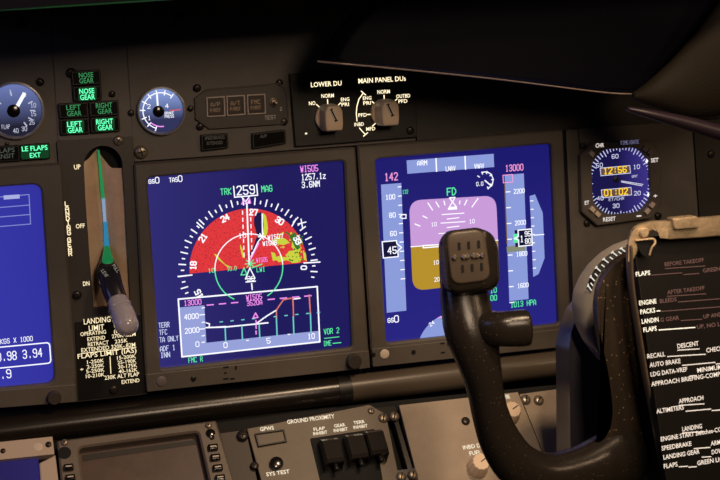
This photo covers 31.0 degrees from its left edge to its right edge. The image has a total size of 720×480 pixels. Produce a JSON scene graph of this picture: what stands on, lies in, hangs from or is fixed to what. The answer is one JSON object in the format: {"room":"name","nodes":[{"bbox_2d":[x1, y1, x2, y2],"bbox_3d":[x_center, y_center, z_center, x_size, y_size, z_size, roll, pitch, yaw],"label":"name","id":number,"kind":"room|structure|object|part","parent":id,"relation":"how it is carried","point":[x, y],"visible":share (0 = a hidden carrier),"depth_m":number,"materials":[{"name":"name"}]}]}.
{"room":"control cabin","nodes":[
{"label":"control cabin","id":0,"kind":"room"},
{"bbox_2d":[0,115,719,416],"bbox_3d":[-0.099,-0.094,1.173,2.800,1.950,0.030,-5,9,-16],"label":"wall","id":1,"kind":"structure","parent":0,"point":[7,411],"depth_m":1.20,"materials":[{"name":"black"}]},
{"bbox_2d":[0,0,719,302],"bbox_3d":[0.054,-0.037,1.183,0.824,0.520,0.016,-5,9,-16],"label":"panel","id":2,"kind":"object","parent":1,"relation":"attached to","point":[177,45],"visible":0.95,"depth_m":1.12,"materials":[{"name":"paint"}]},
{"bbox_2d":[0,145,19,161],"bbox_3d":[-0.294,-0.071,1.069,0.028,0.013,0.006,-5,9,-16],"label":"light","id":3,"kind":"object","parent":2,"relation":"attached to","point":[8,153],"visible":1,"depth_m":1.07,"materials":[{"name":"black plastic"}]},
{"bbox_2d":[0,81,44,138],"bbox_3d":[-0.283,-0.106,1.067,0.048,0.048,0.006,-5,9,-16],"label":"round gauge","id":4,"kind":"object","parent":2,"relation":"attached to","point":[22,109],"visible":1,"depth_m":1.07,"materials":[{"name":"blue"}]},
{"bbox_2d":[20,143,49,159],"bbox_3d":[-0.269,-0.073,1.076,0.024,0.013,0.006,-5,9,-16],"label":"light","id":5,"kind":"object","parent":2,"relation":"attached to","point":[34,151],"visible":1,"depth_m":1.07,"materials":[{"name":"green plastic"}]},
{"bbox_2d":[0,162,76,407],"bbox_3d":[-0.336,0.045,1.067,0.196,0.204,0.016,-5,9,-16],"label":"display unit","id":6,"kind":"object","parent":2,"relation":"attached to","point":[37,366],"visible":1,"depth_m":1.09,"materials":[{"name":"glass"}]},
{"bbox_3d":[-0.258,0.133,1.098,0.012,0.012,0.007,-5,9,-16],"label":"brightness knob","id":7,"kind":"part","parent":6,"relation":"part of","materials":[{"name":"grey"}]},
{"bbox_2d":[58,102,88,118],"bbox_3d":[-0.238,-0.108,1.080,0.024,0.013,0.006,-5,9,-16],"label":"light","id":8,"kind":"object","parent":2,"relation":"attached to","point":[75,109],"visible":1,"depth_m":1.08,"materials":[{"name":"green plastic"}]},
{"bbox_2d":[59,117,89,134],"bbox_3d":[-0.237,-0.095,1.082,0.024,0.013,0.006,-5,9,-16],"label":"light","id":9,"kind":"object","parent":2,"relation":"attached to","point":[71,125],"visible":1,"depth_m":1.08,"materials":[{"name":"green plastic"}]},
{"bbox_2d":[71,69,100,85],"bbox_3d":[-0.227,-0.135,1.079,0.024,0.012,0.006,-5,9,-16],"label":"light","id":10,"kind":"object","parent":2,"relation":"attached to","point":[80,77],"visible":1,"depth_m":1.08,"materials":[{"name":"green plastic"}]},
{"bbox_2d":[72,85,101,100],"bbox_3d":[-0.227,-0.122,1.081,0.024,0.012,0.006,-5,9,-16],"label":"light","id":11,"kind":"object","parent":2,"relation":"attached to","point":[90,92],"visible":1,"depth_m":1.08,"materials":[{"name":"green plastic"}]},
{"bbox_2d":[57,136,146,401],"bbox_3d":[-0.220,0.024,1.110,0.066,0.225,0.019,-5,9,-16],"label":"panel","id":12,"kind":"object","parent":2,"relation":"attached to","point":[99,186],"visible":0.87,"depth_m":1.11,"materials":[{"name":"grey paint"}]},
{"bbox_2d":[97,246,138,335],"bbox_3d":[-0.205,0.042,1.083,0.021,0.068,0.072,-8,10,-29],"label":"lever","id":13,"kind":"object","parent":12,"relation":"attached to","point":[123,316],"visible":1,"depth_m":1.07,"materials":[{"name":"black"}]},
{"bbox_3d":[-0.195,0.061,1.069,0.022,0.033,0.032,-5,9,-16],"label":"knob","id":14,"kind":"part","parent":13,"relation":"part of","materials":[{"name":"white plastic"}]},
{"bbox_2d":[89,100,118,116],"bbox_3d":[-0.214,-0.110,1.087,0.024,0.013,0.006,-5,9,-16],"label":"light","id":15,"kind":"object","parent":2,"relation":"attached to","point":[108,107],"visible":1,"depth_m":1.08,"materials":[{"name":"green plastic"}]},
{"bbox_2d":[90,116,119,132],"bbox_3d":[-0.213,-0.097,1.089,0.024,0.013,0.006,-5,9,-16],"label":"light","id":16,"kind":"object","parent":2,"relation":"attached to","point":[105,123],"visible":1,"depth_m":1.09,"materials":[{"name":"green plastic"}]},
{"bbox_2d":[136,86,185,134],"bbox_3d":[-0.168,-0.109,1.100,0.041,0.041,0.006,-5,9,-16],"label":"round gauge","id":17,"kind":"object","parent":2,"relation":"attached to","point":[160,110],"visible":1,"depth_m":1.10,"materials":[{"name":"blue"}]},
{"bbox_2d":[200,133,228,150],"bbox_3d":[-0.125,-0.084,1.117,0.024,0.014,0.006,-5,9,-16],"label":"light","id":18,"kind":"object","parent":2,"relation":"attached to","point":[218,140],"visible":1,"depth_m":1.11,"materials":[{"name":"black plastic"}]},
{"bbox_2d":[188,79,288,129],"bbox_3d":[-0.104,-0.115,1.114,0.087,0.040,0.013,-5,9,-16],"label":"module","id":19,"kind":"object","parent":2,"relation":"attached to","point":[263,104],"visible":1,"depth_m":1.12,"materials":[{"name":"paint"}]},
{"bbox_2d":[269,97,278,106],"bbox_3d":[-0.074,-0.119,1.125,0.009,0.009,0.003,-5,9,-16],"label":"switch","id":20,"kind":"object","parent":19,"relation":"attached to","point":[273,101],"depth_m":1.12,"materials":[{"name":"silver metal"}]},
{"bbox_2d":[133,147,369,391],"bbox_3d":[-0.092,0.026,1.135,0.202,0.201,0.017,-5,9,-16],"label":"display unit","id":21,"kind":"object","parent":2,"relation":"attached to","point":[251,265],"visible":1,"depth_m":1.14,"materials":[{"name":"glass"}]},
{"bbox_3d":[-0.005,0.109,1.168,0.014,0.014,0.008,-5,9,-16],"label":"brightness knob","id":22,"kind":"part","parent":21,"relation":"part of","materials":[{"name":"grey"}]},
{"bbox_2d":[251,129,285,148],"bbox_3d":[-0.079,-0.088,1.129,0.030,0.015,0.006,-5,9,-16],"label":"light","id":23,"kind":"object","parent":2,"relation":"attached to","point":[275,137],"visible":1,"depth_m":1.13,"materials":[{"name":"black plastic"}]},
{"bbox_2d":[0,350,555,441],"bbox_3d":[-0.051,0.139,1.169,0.671,0.026,0.026,-5,9,-16],"label":"rail","id":24,"kind":"object","parent":2,"relation":"attached to","point":[340,389],"visible":0.82,"depth_m":1.15,"materials":[{"name":"black metal"}]},
{"bbox_2d":[38,385,555,479],"bbox_3d":[-0.036,0.229,1.126,0.626,0.153,0.119,-5,9,-15],"label":"stand","id":25,"kind":"object","parent":2,"relation":"attached to","point":[251,421],"visible":0.1,"depth_m":1.16,"materials":[{"name":"black"}]},
{"bbox_2d":[0,437,57,479],"bbox_3d":[-0.298,0.201,1.074,0.095,0.061,0.049,-5,9,-16],"label":"display","id":26,"kind":"object","parent":25,"relation":"attached to","point":[19,459],"visible":1,"depth_m":1.08,"materials":[{"name":"silver metal"}]},
{"bbox_2d":[57,421,232,479],"bbox_3d":[-0.179,0.196,1.099,0.144,0.065,0.057,-5,9,-16],"label":"display unit","id":27,"kind":"object","parent":25,"relation":"attached to","point":[196,451],"visible":1,"depth_m":1.11,"materials":[{"name":"paint"}]},
{"bbox_2d":[220,405,397,479],"bbox_3d":[-0.042,0.195,1.133,0.150,0.075,0.065,-5,9,-16],"label":"panel","id":28,"kind":"object","parent":25,"relation":"attached to","point":[352,443],"visible":1,"depth_m":1.13,"materials":[{"name":"grey metal"}]},
{"bbox_3d":[-0.103,0.196,1.120,0.026,0.053,0.046,-5,9,-16],"label":"rail","id":29,"kind":"part","parent":28,"relation":"part of","materials":[{"name":"grey metal"}]},
{"bbox_3d":[-0.078,0.173,1.134,0.027,0.012,0.010,-5,9,-16],"label":"light frame","id":30,"kind":"part","parent":28,"relation":"part of","materials":[{"name":"black plastic"}]},
{"bbox_2d":[310,429,388,479],"bbox_3d":[-0.007,0.198,1.134,0.063,0.054,0.044,-5,9,-16],"label":"switch","id":31,"kind":"object","parent":28,"relation":"attached to","point":[335,454],"depth_m":1.13,"materials":[{"name":"black plastic"}]},
{"bbox_2d":[376,406,417,479],"bbox_3d":[0.032,0.186,1.159,0.022,0.067,0.060,-6,10,-21],"label":"handle","id":32,"kind":"object","parent":25,"relation":"attached to","point":[390,415],"visible":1,"depth_m":1.16,"materials":[{"name":"black metal"}]},
{"bbox_2d":[398,389,555,479],"bbox_3d":[0.143,0.193,1.175,0.199,0.097,0.082,-5,9,-16],"label":"panel","id":33,"kind":"object","parent":25,"relation":"attached to","point":[441,439],"visible":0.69,"depth_m":1.17,"materials":[{"name":"paint"}]},
{"bbox_3d":[0.105,0.200,1.150,0.019,0.023,0.023,-5,9,-16],"label":"rotary knob","id":34,"kind":"part","parent":33,"relation":"part of","materials":[{"name":"beige plastic"}]},
{"bbox_3d":[0.137,0.158,1.185,0.019,0.022,0.022,-5,9,-16],"label":"rotary knob","id":35,"kind":"part","parent":33,"relation":"part of","materials":[{"name":"beige plastic"}]},
{"bbox_2d":[521,395,530,404],"bbox_3d":[0.153,0.148,1.202,0.010,0.008,0.008,-5,9,-16],"label":"fastener","id":36,"kind":"object","parent":33,"relation":"attached to","point":[525,399],"visible":1,"depth_m":1.20,"materials":[{"name":"silver metal"}]},
{"bbox_3d":[0.199,0.190,1.190,0.082,0.093,0.080,-5,9,-16],"label":"plate","id":37,"kind":"part","parent":33,"relation":"part of","materials":[{"name":"paint"}]},
{"bbox_2d":[533,395,543,404],"bbox_3d":[0.166,0.148,1.204,0.010,0.008,0.008,-5,9,-16],"label":"fastener","id":38,"kind":"object","parent":33,"relation":"attached to","point":[538,400],"visible":1,"depth_m":1.20,"materials":[{"name":"silver metal"}]},
{"bbox_2d":[556,236,648,451],"bbox_3d":[0.221,0.134,1.069,0.113,0.280,0.067,-5,9,-16],"label":"column","id":39,"kind":"structure","parent":25,"relation":"attached to","point":[578,369],"depth_m":1.05,"materials":[{"name":"grey"}]},
{"bbox_2d":[439,215,719,479],"bbox_3d":[0.209,0.113,0.970,0.306,0.273,0.064,-5,9,-16],"label":"yoke","id":40,"kind":"object","parent":39,"relation":"attached to","point":[623,447],"visible":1,"depth_m":0.93,"materials":[{"name":"paint"}]},
{"bbox_2d":[633,236,719,479],"bbox_3d":[0.260,0.111,0.955,0.121,0.236,0.042,-5,9,-16],"label":"card","id":41,"kind":"object","parent":40,"relation":"attached to","point":[677,286],"visible":1,"depth_m":0.94,"materials":[{"name":"black plastic"}]},
{"bbox_2d":[636,271,694,331],"bbox_3d":[0.220,0.043,0.936,0.045,0.045,0.006,-5,9,-16],"label":"print","id":42,"kind":"object","parent":41,"relation":"attached to","point":[665,299],"depth_m":0.94,"materials":[{"name":"white paint"}]},
{"bbox_2d":[647,341,719,468],"bbox_3d":[0.243,0.119,0.943,0.072,0.090,0.013,-6,9,-19],"label":"print","id":43,"kind":"object","parent":41,"relation":"attached to","point":[684,376],"depth_m":0.94,"materials":[{"name":"white paint"}]},
{"bbox_2d":[651,258,719,328],"bbox_3d":[0.245,0.039,0.945,0.073,0.051,0.007,-6,9,-18],"label":"print","id":44,"kind":"object","parent":41,"relation":"attached to","point":[685,292],"depth_m":0.94,"materials":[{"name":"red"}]},
{"bbox_2d":[288,67,416,146],"bbox_3d":[-0.002,-0.118,1.136,0.116,0.068,0.028,-5,9,-16],"label":"panel","id":45,"kind":"object","parent":2,"relation":"attached to","point":[358,104],"visible":0.99,"depth_m":1.14,"materials":[{"name":"black"}]},
{"bbox_3d":[-0.028,-0.107,1.137,0.024,0.024,0.005,-5,9,-16],"label":"selector knob","id":46,"kind":"part","parent":45,"relation":"part of","materials":[{"name":"beige plastic"}]},
{"bbox_3d":[0.021,-0.113,1.150,0.024,0.024,0.005,-5,9,-16],"label":"selector knob","id":47,"kind":"part","parent":45,"relation":"part of","materials":[{"name":"beige plastic"}]},
{"bbox_2d":[0,0,719,94],"bbox_3d":[0.092,-0.222,1.047,0.982,0.222,0.218,-5,9,-16],"label":"glareshield","id":48,"kind":"object","parent":2,"relation":"attached to","point":[612,46],"visible":0.89,"depth_m":1.04,"materials":[{"name":"black plastic"}]},
{"bbox_3d":[0.096,-0.130,1.041,0.265,0.042,0.012,-5,9,-16],"label":"edge trim","id":49,"kind":"part","parent":48,"relation":"part of","materials":[{"name":"beige"}]},
{"bbox_2d":[355,129,569,366],"bbox_3d":[0.098,0.007,1.192,0.202,0.205,0.011,-5,9,-16],"label":"display unit","id":50,"kind":"object","parent":2,"relation":"attached to","point":[509,186],"visible":0.96,"depth_m":1.19,"materials":[{"name":"glass"}]},
{"bbox_2d":[577,139,660,225],"bbox_3d":[0.246,-0.055,1.226,0.083,0.079,0.012,-5,9,-16],"label":"clock","id":51,"kind":"object","parent":2,"relation":"attached to","point":[619,181],"visible":1,"depth_m":1.23,"materials":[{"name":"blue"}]},
{"bbox_2d":[626,2,719,140],"bbox_3d":[0.289,-0.144,1.056,0.160,0.133,0.036,-4,9,-9],"label":"trim","id":52,"kind":"structure","parent":1,"relation":"attached to","point":[687,88],"depth_m":1.05,"materials":[{"name":"black plastic"}]}
]}

